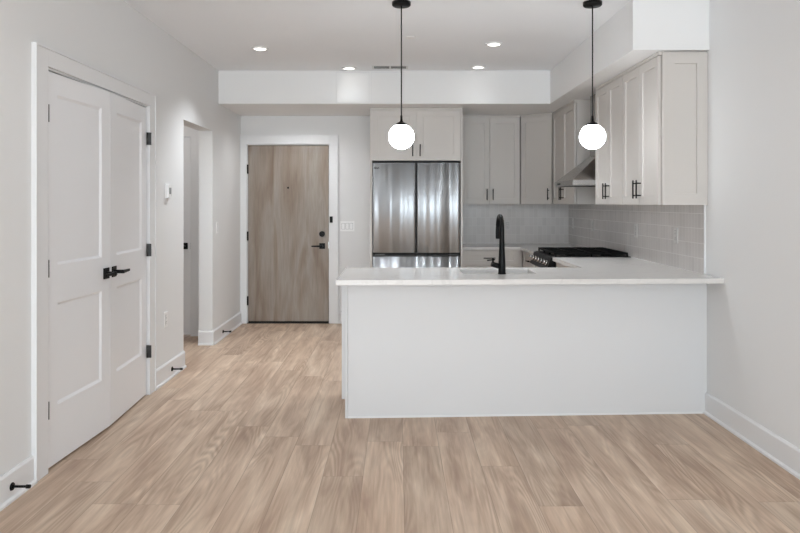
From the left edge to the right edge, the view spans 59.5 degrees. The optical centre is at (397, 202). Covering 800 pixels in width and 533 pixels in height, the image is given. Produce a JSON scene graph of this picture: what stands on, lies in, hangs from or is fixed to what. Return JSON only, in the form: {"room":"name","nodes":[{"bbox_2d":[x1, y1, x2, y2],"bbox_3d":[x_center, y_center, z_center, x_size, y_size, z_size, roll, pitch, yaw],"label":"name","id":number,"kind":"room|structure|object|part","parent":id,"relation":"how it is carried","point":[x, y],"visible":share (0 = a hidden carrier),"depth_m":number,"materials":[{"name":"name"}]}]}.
{"room":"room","nodes":[
{"label":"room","id":0,"kind":"room"},
{"bbox_2d":[0,0,240,475],"bbox_3d":[-1.877,0.025,1.927,0.135,2.720,12.255,0,0,0],"label":"wall","id":1,"kind":"structure","parent":0,"point":[112,37],"depth_m":4.77,"materials":[{"name":"paint"}]},
{"bbox_2d":[10,482,30,490],"bbox_3d":[-1.753,1.318,3.255,0.086,0.038,0.038,0,0,0],"label":"door stop","id":2,"kind":"object","parent":1,"relation":"attached to","point":[12,485],"visible":1,"depth_m":3.25,"materials":[{"name":"black metal"}]},
{"bbox_3d":[-1.756,1.318,3.255,0.060,0.012,0.011,0,0,0],"label":"rod","id":3,"kind":"part","parent":2,"relation":"part of","materials":[{"name":"black metal"}]},
{"bbox_2d":[48,71,116,467],"bbox_3d":[-1.777,0.345,3.951,0.103,2.055,0.725,0,0,3],"label":"door","id":4,"kind":"structure","parent":1,"relation":"in","point":[79,273],"depth_m":3.93,"materials":[{"name":"paint"}]},
{"bbox_3d":[-1.774,0.428,4.259,0.009,0.066,0.066,0,0,3],"label":"handle","id":5,"kind":"part","parent":4,"relation":"part of","materials":[{"name":"black metal"}]},
{"bbox_3d":[-1.742,0.428,4.204,0.059,0.023,0.130,0,0,3],"label":"lever","id":6,"kind":"part","parent":4,"relation":"part of","materials":[{"name":"black metal"}]},
{"bbox_2d":[31,42,155,482],"bbox_3d":[-1.865,0.294,4.312,0.161,2.181,1.713,0,0,0],"label":"door frame","id":7,"kind":"structure","parent":1,"relation":"attached to","point":[43,57],"depth_m":3.56,"materials":[{"name":"paint"}]},
{"bbox_2d":[0,311,242,511],"bbox_3d":[-1.865,1.315,1.927,0.161,0.140,12.215,0,0,0],"label":"baseboard","id":8,"kind":"structure","parent":1,"relation":"attached to","point":[22,473],"depth_m":5.25,"materials":[{"name":"paint"}]},
{"bbox_2d":[110,93,150,424],"bbox_3d":[-1.777,0.345,4.682,0.103,2.055,0.722,0,0,-3],"label":"door","id":9,"kind":"structure","parent":1,"relation":"in","point":[129,138],"depth_m":4.64,"materials":[{"name":"paint"}]},
{"bbox_3d":[-1.742,0.428,4.431,0.059,0.023,0.130,0,0,-3],"label":"lever","id":10,"kind":"part","parent":9,"relation":"part of","materials":[{"name":"black metal"}]},
{"bbox_2d":[164,311,167,327],"bbox_3d":[-1.806,0.907,5.450,0.008,0.116,0.070,0,0,0],"label":"wall outlet","id":11,"kind":"object","parent":1,"relation":"attached to","point":[165,313],"visible":1,"depth_m":5.44,"materials":[{"name":"white plastic"}]},
{"bbox_2d":[165,184,170,198],"bbox_3d":[-1.795,-0.090,5.475,0.029,0.120,0.090,0,0,0],"label":"thermostat","id":12,"kind":"object","parent":1,"relation":"attached to","point":[167,186],"visible":1,"depth_m":5.44,"materials":[{"name":"white plastic"}]},
{"bbox_2d":[241,116,369,310],"bbox_3d":[-1.129,0.025,8.193,1.633,2.720,0.275,0,0,0],"label":"wall","id":13,"kind":"structure","parent":0,"point":[353,132],"depth_m":8.06,"materials":[{"name":"paint"}]},
{"bbox_2d":[247,145,328,322],"bbox_3d":[-1.271,0.357,8.055,0.944,2.045,0.112,0,0,0],"label":"door","id":14,"kind":"structure","parent":13,"relation":"in","point":[288,232],"depth_m":8.07,"materials":[{"name":"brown wood"}]},
{"bbox_2d":[240,134,337,323],"bbox_3d":[-1.248,0.299,8.112,1.123,2.171,0.166,0,0,0],"label":"door frame","id":15,"kind":"structure","parent":13,"relation":"attached to","point":[331,140],"depth_m":8.03,"materials":[{"name":"paint"}]},
{"bbox_2d":[338,311,341,323],"bbox_3d":[-0.505,1.315,8.042,0.384,0.140,0.026,0,0,0],"label":"baseboard","id":16,"kind":"structure","parent":13,"relation":"attached to","point":[339,312],"depth_m":8.04,"materials":[{"name":"paint"}]},
{"bbox_2d":[340,221,353,230],"bbox_3d":[-0.583,0.267,8.051,0.162,0.116,0.008,0,0,0],"label":"light switch","id":17,"kind":"object","parent":13,"relation":"attached to","point":[344,225],"visible":1,"depth_m":8.05,"materials":[{"name":"white plastic"}]},
{"bbox_2d":[123,0,630,70],"bbox_3d":[-0.708,-1.360,2.065,5.785,0.050,12.830,0,0,0],"label":"ceiling","id":18,"kind":"structure","parent":0,"point":[298,35],"depth_m":5.42,"materials":[{"name":"paint"}]},
{"bbox_2d":[251,46,267,50],"bbox_3d":[-1.189,-1.329,6.030,0.144,0.012,0.144,0,0,0],"label":"recessed light","id":19,"kind":"object","parent":18,"relation":"in","point":[256,48],"visible":1,"depth_m":6.01,"materials":[{"name":"white plastic"}]},
{"bbox_2d":[342,66,355,69],"bbox_3d":[-0.482,-1.329,6.905,0.144,0.012,0.144,0,0,0],"label":"recessed light","id":20,"kind":"object","parent":18,"relation":"in","point":[345,67],"visible":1,"depth_m":6.88,"materials":[{"name":"white plastic"}]},
{"bbox_2d":[372,66,407,68],"bbox_3d":[-0.077,-1.332,6.880,0.355,0.006,0.160,0,0,0],"label":"ceiling vent","id":21,"kind":"object","parent":18,"relation":"in","point":[373,67],"visible":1,"depth_m":6.88,"materials":[{"name":"metal"}]},
{"bbox_2d":[389,0,413,148],"bbox_3d":[0.022,-0.845,4.650,0.170,0.978,0.170,0,0,0],"label":"pendant lamp","id":22,"kind":"object","parent":18,"relation":"hanging from","point":[401,136],"visible":1,"depth_m":4.60,"materials":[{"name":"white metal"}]},
{"bbox_3d":[0.022,-0.441,4.650,0.170,0.170,0.170,0,0,0],"label":"lamp shade","id":23,"kind":"part","parent":22,"relation":"part of","materials":[{"name":"white glass"}]},
{"bbox_3d":[0.022,-0.942,4.650,0.008,0.731,0.008,0,0,0],"label":"cord","id":24,"kind":"part","parent":22,"relation":"part of","materials":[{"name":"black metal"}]},
{"bbox_2d":[219,0,708,115],"bbox_3d":[0.113,-1.168,6.452,3.845,0.334,3.755,0,0,0],"label":"soffit","id":25,"kind":"structure","parent":18,"relation":"attached to","point":[641,29],"depth_m":7.06,"materials":[{"name":"paint"}]},
{"bbox_2d":[471,65,485,68],"bbox_3d":[0.785,-1.329,6.855,0.144,0.012,0.144,0,0,0],"label":"recessed light","id":26,"kind":"object","parent":18,"relation":"in","point":[475,66],"visible":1,"depth_m":6.83,"materials":[{"name":"white plastic"}]},
{"bbox_2d":[485,42,502,46],"bbox_3d":[0.803,-1.329,5.860,0.144,0.012,0.144,0,0,0],"label":"recessed light","id":27,"kind":"object","parent":18,"relation":"in","point":[490,44],"visible":1,"depth_m":5.85,"materials":[{"name":"white plastic"}]},
{"bbox_2d":[579,0,605,148],"bbox_3d":[1.292,-0.845,4.650,0.170,0.978,0.170,0,0,0],"label":"pendant lamp","id":28,"kind":"object","parent":18,"relation":"hanging from","point":[592,136],"visible":1,"depth_m":4.60,"materials":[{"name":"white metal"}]},
{"bbox_3d":[1.292,-0.441,4.650,0.170,0.170,0.170,0,0,0],"label":"lamp shade","id":29,"kind":"part","parent":28,"relation":"part of","materials":[{"name":"white glass"}]},
{"bbox_3d":[1.292,-0.942,4.650,0.008,0.731,0.008,0,0,0],"label":"cord","id":30,"kind":"part","parent":28,"relation":"part of","materials":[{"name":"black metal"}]},
{"bbox_2d":[0,324,799,532],"bbox_3d":[-0.708,1.410,2.065,5.785,0.050,12.830,0,0,0],"label":"floor","id":31,"kind":"structure","parent":0,"point":[254,434],"depth_m":3.65,"materials":[{"name":"brown wood"}]},
{"bbox_2d":[247,323,328,323],"bbox_3d":[-1.264,1.382,8.100,0.937,0.006,0.110,0,0,0],"label":"threshold","id":32,"kind":"object","parent":31,"relation":"on","point":[247,323],"visible":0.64,"depth_m":8.05,"materials":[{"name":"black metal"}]},
{"bbox_2d":[372,162,460,267],"bbox_3d":[0.193,0.476,7.782,0.927,1.817,0.916,0,0,0],"label":"refrigerator","id":33,"kind":"object","parent":31,"relation":"on","point":[416,205],"visible":0.76,"depth_m":7.33,"materials":[{"name":"grey metal"}]},
{"bbox_3d":[-0.039,0.050,7.364,0.458,0.940,0.076,0,0,0],"label":"door","id":34,"kind":"part","parent":33,"relation":"part of","materials":[{"name":"silver metal"}]},
{"bbox_3d":[0.193,0.929,7.363,0.923,0.732,0.078,0,0,0],"label":"freezer drawer","id":35,"kind":"part","parent":33,"relation":"part of","materials":[{"name":"silver metal"}]},
{"bbox_3d":[0.425,0.050,7.364,0.458,0.940,0.076,0,0,0],"label":"door","id":36,"kind":"part","parent":33,"relation":"part of","materials":[{"name":"silver metal"}]},
{"bbox_2d":[370,108,462,267],"bbox_3d":[0.193,0.193,7.821,0.972,2.384,1.016,0,0,0],"label":"tall cabinet","id":37,"kind":"object","parent":31,"relation":"on","point":[438,132],"visible":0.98,"depth_m":7.35,"materials":[{"name":"paint"}]},
{"bbox_3d":[-0.283,0.193,7.840,0.020,2.384,0.979,0,0,0],"label":"panel","id":38,"kind":"part","parent":37,"relation":"part of","materials":[{"name":"paint"}]},
{"bbox_3d":[-0.040,-0.711,7.359,0.460,0.527,0.019,0,0,0],"label":"door","id":39,"kind":"part","parent":37,"relation":"part of","materials":[{"name":"paint"}]},
{"bbox_3d":[0.193,-0.988,7.360,0.932,0.022,0.020,0,0,0],"label":"rail","id":40,"kind":"part","parent":37,"relation":"part of","materials":[{"name":"paint"}]},
{"bbox_3d":[0.426,-0.711,7.359,0.460,0.527,0.019,0,0,0],"label":"door","id":41,"kind":"part","parent":37,"relation":"part of","materials":[{"name":"paint"}]},
{"bbox_3d":[0.669,0.193,7.840,0.020,2.384,0.979,0,0,0],"label":"panel","id":42,"kind":"part","parent":37,"relation":"part of","materials":[{"name":"paint"}]},
{"bbox_2d":[463,250,521,267],"bbox_3d":[1.027,0.952,8.003,0.690,0.866,0.652,0,0,0],"label":"base cabinet","id":43,"kind":"object","parent":31,"relation":"on","point":[471,258],"visible":0.32,"depth_m":7.71,"materials":[{"name":"paint"}]},
{"bbox_3d":[0.844,0.983,7.724,0.318,0.585,0.019,0,0,0],"label":"door","id":44,"kind":"part","parent":43,"relation":"part of","materials":[{"name":"paint"}]},
{"bbox_3d":[1.166,0.983,7.724,0.318,0.585,0.019,0,0,0],"label":"door","id":45,"kind":"part","parent":43,"relation":"part of","materials":[{"name":"paint"}]},
{"bbox_2d":[342,284,706,417],"bbox_3d":[0.834,0.944,4.793,2.400,0.882,0.584,0,0,0],"label":"base cabinet","id":46,"kind":"object","parent":31,"relation":"on","point":[409,351],"visible":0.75,"depth_m":4.55,"materials":[{"name":"paint"}]},
{"bbox_3d":[-0.332,0.944,4.529,0.016,0.882,0.053,0,0,0],"label":"corner post","id":47,"kind":"part","parent":46,"relation":"part of","materials":[{"name":"paint"}]},
{"bbox_2d":[336,257,723,284],"bbox_3d":[0.829,0.486,5.173,2.411,0.030,1.810,0,0,0],"label":"countertop","id":48,"kind":"structure","parent":46,"relation":"on","point":[583,270],"depth_m":4.55,"materials":[{"name":"white stone"}]},
{"bbox_2d":[487,214,505,273],"bbox_3d":[0.652,0.272,4.710,0.128,0.397,0.194,0,0,0],"label":"faucet","id":49,"kind":"object","parent":48,"relation":"on","point":[501,265],"visible":1,"depth_m":4.63,"materials":[{"name":"black metal"}]},
{"bbox_3d":[0.654,0.415,4.636,0.081,0.055,0.035,0,0,-7],"label":"handle","id":50,"kind":"part","parent":49,"relation":"part of","materials":[{"name":"black metal"}]},
{"bbox_3d":[0.687,0.130,4.715,0.031,0.112,0.181,0,0,-2],"label":"spout","id":51,"kind":"part","parent":49,"relation":"part of","materials":[{"name":"black metal"}]},
{"bbox_2d":[522,251,534,267],"bbox_3d":[1.684,0.952,7.589,0.700,0.866,1.462,0,0,0],"label":"base cabinet","id":52,"kind":"object","parent":31,"relation":"on","point":[526,260],"visible":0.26,"depth_m":7.47,"materials":[{"name":"paint"}]},
{"bbox_2d":[463,244,578,254],"bbox_3d":[1.353,0.502,7.588,1.345,0.032,1.465,0,0,0],"label":"countertop","id":53,"kind":"structure","parent":52,"relation":"on","point":[528,248],"depth_m":7.82,"materials":[{"name":"white stone"}]},
{"bbox_2d":[556,262,570,267],"bbox_3d":[1.684,0.944,5.580,0.700,0.882,0.980,0,0,0],"label":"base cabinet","id":54,"kind":"object","parent":31,"relation":"on","point":[558,265],"visible":0.02,"depth_m":5.91,"materials":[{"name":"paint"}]},
{"bbox_2d":[529,247,629,267],"bbox_3d":[1.646,0.908,6.466,0.757,0.953,0.767,0,0,0],"label":"gas range","id":55,"kind":"object","parent":31,"relation":"on","point":[540,259],"visible":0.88,"depth_m":6.31,"materials":[{"name":"metal"}]},
{"bbox_3d":[1.329,0.529,6.466,0.079,0.112,0.767,0,0,0],"label":"control panel","id":56,"kind":"part","parent":55,"relation":"part of","materials":[{"name":"black plastic"}]},
{"bbox_2d":[536,251,629,256],"bbox_3d":[1.685,0.473,6.466,0.680,0.014,0.767,0,0,0],"label":"cooktop","id":57,"kind":"object","parent":55,"relation":"in","point":[538,253],"depth_m":6.21,"materials":[{"name":"black metal"}]},
{"bbox_2d":[575,0,799,448],"bbox_3d":[2.095,0.025,2.065,0.120,2.720,12.530,0,0,0],"label":"wall","id":58,"kind":"structure","parent":0,"point":[753,207],"depth_m":3.98,"materials":[{"name":"paint"}]},
{"bbox_2d":[520,112,552,203],"bbox_3d":[1.712,-0.493,8.018,0.628,1.012,0.605,0,0,0],"label":"upper cabinet","id":59,"kind":"object","parent":58,"relation":"attached to","point":[536,130],"visible":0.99,"depth_m":7.86,"materials":[{"name":"paint"}]},
{"bbox_3d":[1.554,-0.987,7.860,0.396,0.024,0.020,0,0,41],"label":"rail","id":60,"kind":"part","parent":59,"relation":"part of","materials":[{"name":"paint"}]},
{"bbox_2d":[553,100,594,203],"bbox_3d":[1.851,-0.493,7.236,0.366,1.012,0.938,0,0,0],"label":"upper cabinet","id":61,"kind":"object","parent":58,"relation":"attached to","point":[569,120],"visible":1,"depth_m":6.96,"materials":[{"name":"paint"}]},
{"bbox_3d":[1.714,-0.480,7.469,0.019,0.982,0.462,0,0,0],"label":"door","id":62,"kind":"part","parent":61,"relation":"part of","materials":[{"name":"paint"}]},
{"bbox_3d":[1.716,-0.987,7.236,0.023,0.024,0.938,0,0,0],"label":"rail","id":63,"kind":"part","parent":61,"relation":"part of","materials":[{"name":"paint"}]},
{"bbox_3d":[1.714,-0.480,7.003,0.019,0.982,0.462,0,0,0],"label":"door","id":64,"kind":"part","parent":61,"relation":"part of","materials":[{"name":"paint"}]},
{"bbox_2d":[555,94,594,186],"bbox_3d":[1.772,-0.577,6.428,0.509,0.844,0.675,0,0,0],"label":"range hood","id":65,"kind":"object","parent":58,"relation":"attached to","point":[583,175],"visible":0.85,"depth_m":6.29,"materials":[{"name":"silver metal"}]},
{"bbox_2d":[463,204,703,273],"bbox_3d":[1.358,0.165,6.485,1.354,0.680,3.690,0,0,0],"label":"backsplash","id":66,"kind":"structure","parent":58,"relation":"attached to","point":[529,223],"depth_m":6.84,"materials":[{"name":"tile"}]},
{"bbox_2d":[504,220,509,229],"bbox_3d":[1.300,0.265,8.318,0.070,0.116,0.008,0,0,0],"label":"wall outlet","id":67,"kind":"object","parent":66,"relation":"attached to","point":[506,222],"visible":1,"depth_m":8.32,"materials":[{"name":"grey plastic"}]},
{"bbox_2d":[674,227,677,242],"bbox_3d":[2.023,0.235,5.100,0.008,0.116,0.070,0,0,0],"label":"wall outlet","id":68,"kind":"object","parent":66,"relation":"attached to","point":[675,228],"visible":1,"depth_m":5.09,"materials":[{"name":"grey plastic"}]},
{"bbox_2d":[595,73,624,204],"bbox_3d":[1.856,-0.493,5.719,0.356,1.012,0.736,0,0,0],"label":"upper cabinet","id":69,"kind":"object","parent":58,"relation":"attached to","point":[609,95],"visible":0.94,"depth_m":5.66,"materials":[{"name":"paint"}]},
{"bbox_3d":[1.724,-0.480,5.902,0.019,0.982,0.361,0,0,0],"label":"door","id":70,"kind":"part","parent":69,"relation":"part of","materials":[{"name":"paint"}]},
{"bbox_3d":[1.726,-0.987,5.719,0.023,0.024,0.736,0,0,0],"label":"rail","id":71,"kind":"part","parent":69,"relation":"part of","materials":[{"name":"paint"}]},
{"bbox_3d":[1.724,-0.480,5.536,0.019,0.982,0.361,0,0,0],"label":"door","id":72,"kind":"part","parent":69,"relation":"part of","materials":[{"name":"paint"}]},
{"bbox_2d":[622,51,707,204],"bbox_3d":[1.856,-0.493,4.973,0.356,1.012,0.754,0,0,0],"label":"upper cabinet","id":73,"kind":"object","parent":58,"relation":"attached to","point":[665,94],"visible":1,"depth_m":4.61,"materials":[{"name":"paint"}]},
{"bbox_3d":[1.724,-0.480,5.164,0.019,0.982,0.361,0,0,0],"label":"door","id":74,"kind":"part","parent":73,"relation":"part of","materials":[{"name":"paint"}]},
{"bbox_3d":[1.696,-0.097,5.016,0.038,0.130,0.011,0,0,0],"label":"handle","id":75,"kind":"part","parent":73,"relation":"part of","materials":[{"name":"black metal"}]},
{"bbox_3d":[1.696,-0.097,4.947,0.038,0.130,0.011,0,0,0],"label":"handle","id":76,"kind":"part","parent":73,"relation":"part of","materials":[{"name":"black metal"}]},
{"bbox_3d":[1.726,-0.987,4.981,0.023,0.024,0.736,0,0,0],"label":"rail","id":77,"kind":"part","parent":73,"relation":"part of","materials":[{"name":"paint"}]},
{"bbox_3d":[1.724,-0.480,4.798,0.019,0.982,0.361,0,0,0],"label":"door","id":78,"kind":"part","parent":73,"relation":"part of","materials":[{"name":"paint"}]},
{"bbox_3d":[1.886,-0.488,4.604,0.294,1.002,0.017,0,0,0],"label":"panel","id":79,"kind":"part","parent":73,"relation":"part of","materials":[{"name":"paint"}]},
{"bbox_2d":[704,205,705,273],"bbox_3d":[2.030,0.241,4.633,0.010,0.456,0.011,0,0,0],"label":"trim","id":80,"kind":"structure","parent":58,"relation":"attached to","point":[704,205],"depth_m":4.63,"materials":[{"name":"paint"}]},
{"bbox_2d":[703,392,799,479],"bbox_3d":[2.022,1.315,0.215,0.026,0.140,8.790,0,0,0],"label":"baseboard","id":81,"kind":"structure","parent":58,"relation":"attached to","point":[777,449],"depth_m":3.96,"materials":[{"name":"paint"}]},
{"bbox_3d":[-2.748,0.025,6.355,1.605,2.720,2.110,0,0,0],"label":"wall","id":82,"kind":"structure","parent":0,"visible":0},
{"bbox_2d":[184,138,190,334],"bbox_3d":[-2.590,0.345,7.285,0.870,2.055,0.103,0,0,0],"label":"door","id":83,"kind":"structure","parent":82,"relation":"in","point":[187,141],"depth_m":7.30,"materials":[{"name":"paint"}]},
{"bbox_2d":[184,127,198,335],"bbox_3d":[-2.595,0.298,7.279,1.060,2.173,0.022,0,0,0],"label":"door frame","id":84,"kind":"structure","parent":82,"relation":"attached to","point":[188,132],"depth_m":7.27,"materials":[{"name":"paint"}]},
{"bbox_3d":[0.871,0.025,8.390,2.567,2.720,0.120,0,0,0],"label":"wall","id":85,"kind":"structure","parent":0,"visible":0},
{"bbox_2d":[463,115,519,203],"bbox_3d":[1.047,-0.493,8.138,0.694,1.012,0.382,0,0,0],"label":"upper cabinet","id":86,"kind":"object","parent":85,"relation":"attached to","point":[491,143],"visible":0.94,"depth_m":8.00,"materials":[{"name":"paint"}]},
{"bbox_3d":[0.875,-0.480,7.995,0.340,0.982,0.019,0,0,0],"label":"door","id":87,"kind":"part","parent":86,"relation":"part of","materials":[{"name":"paint"}]},
{"bbox_3d":[1.047,-0.987,7.997,0.694,0.024,0.023,0,0,0],"label":"rail","id":88,"kind":"part","parent":86,"relation":"part of","materials":[{"name":"paint"}]},
{"bbox_3d":[1.219,-0.480,7.995,0.340,0.982,0.019,0,0,0],"label":"door","id":89,"kind":"part","parent":86,"relation":"part of","materials":[{"name":"paint"}]}
]}

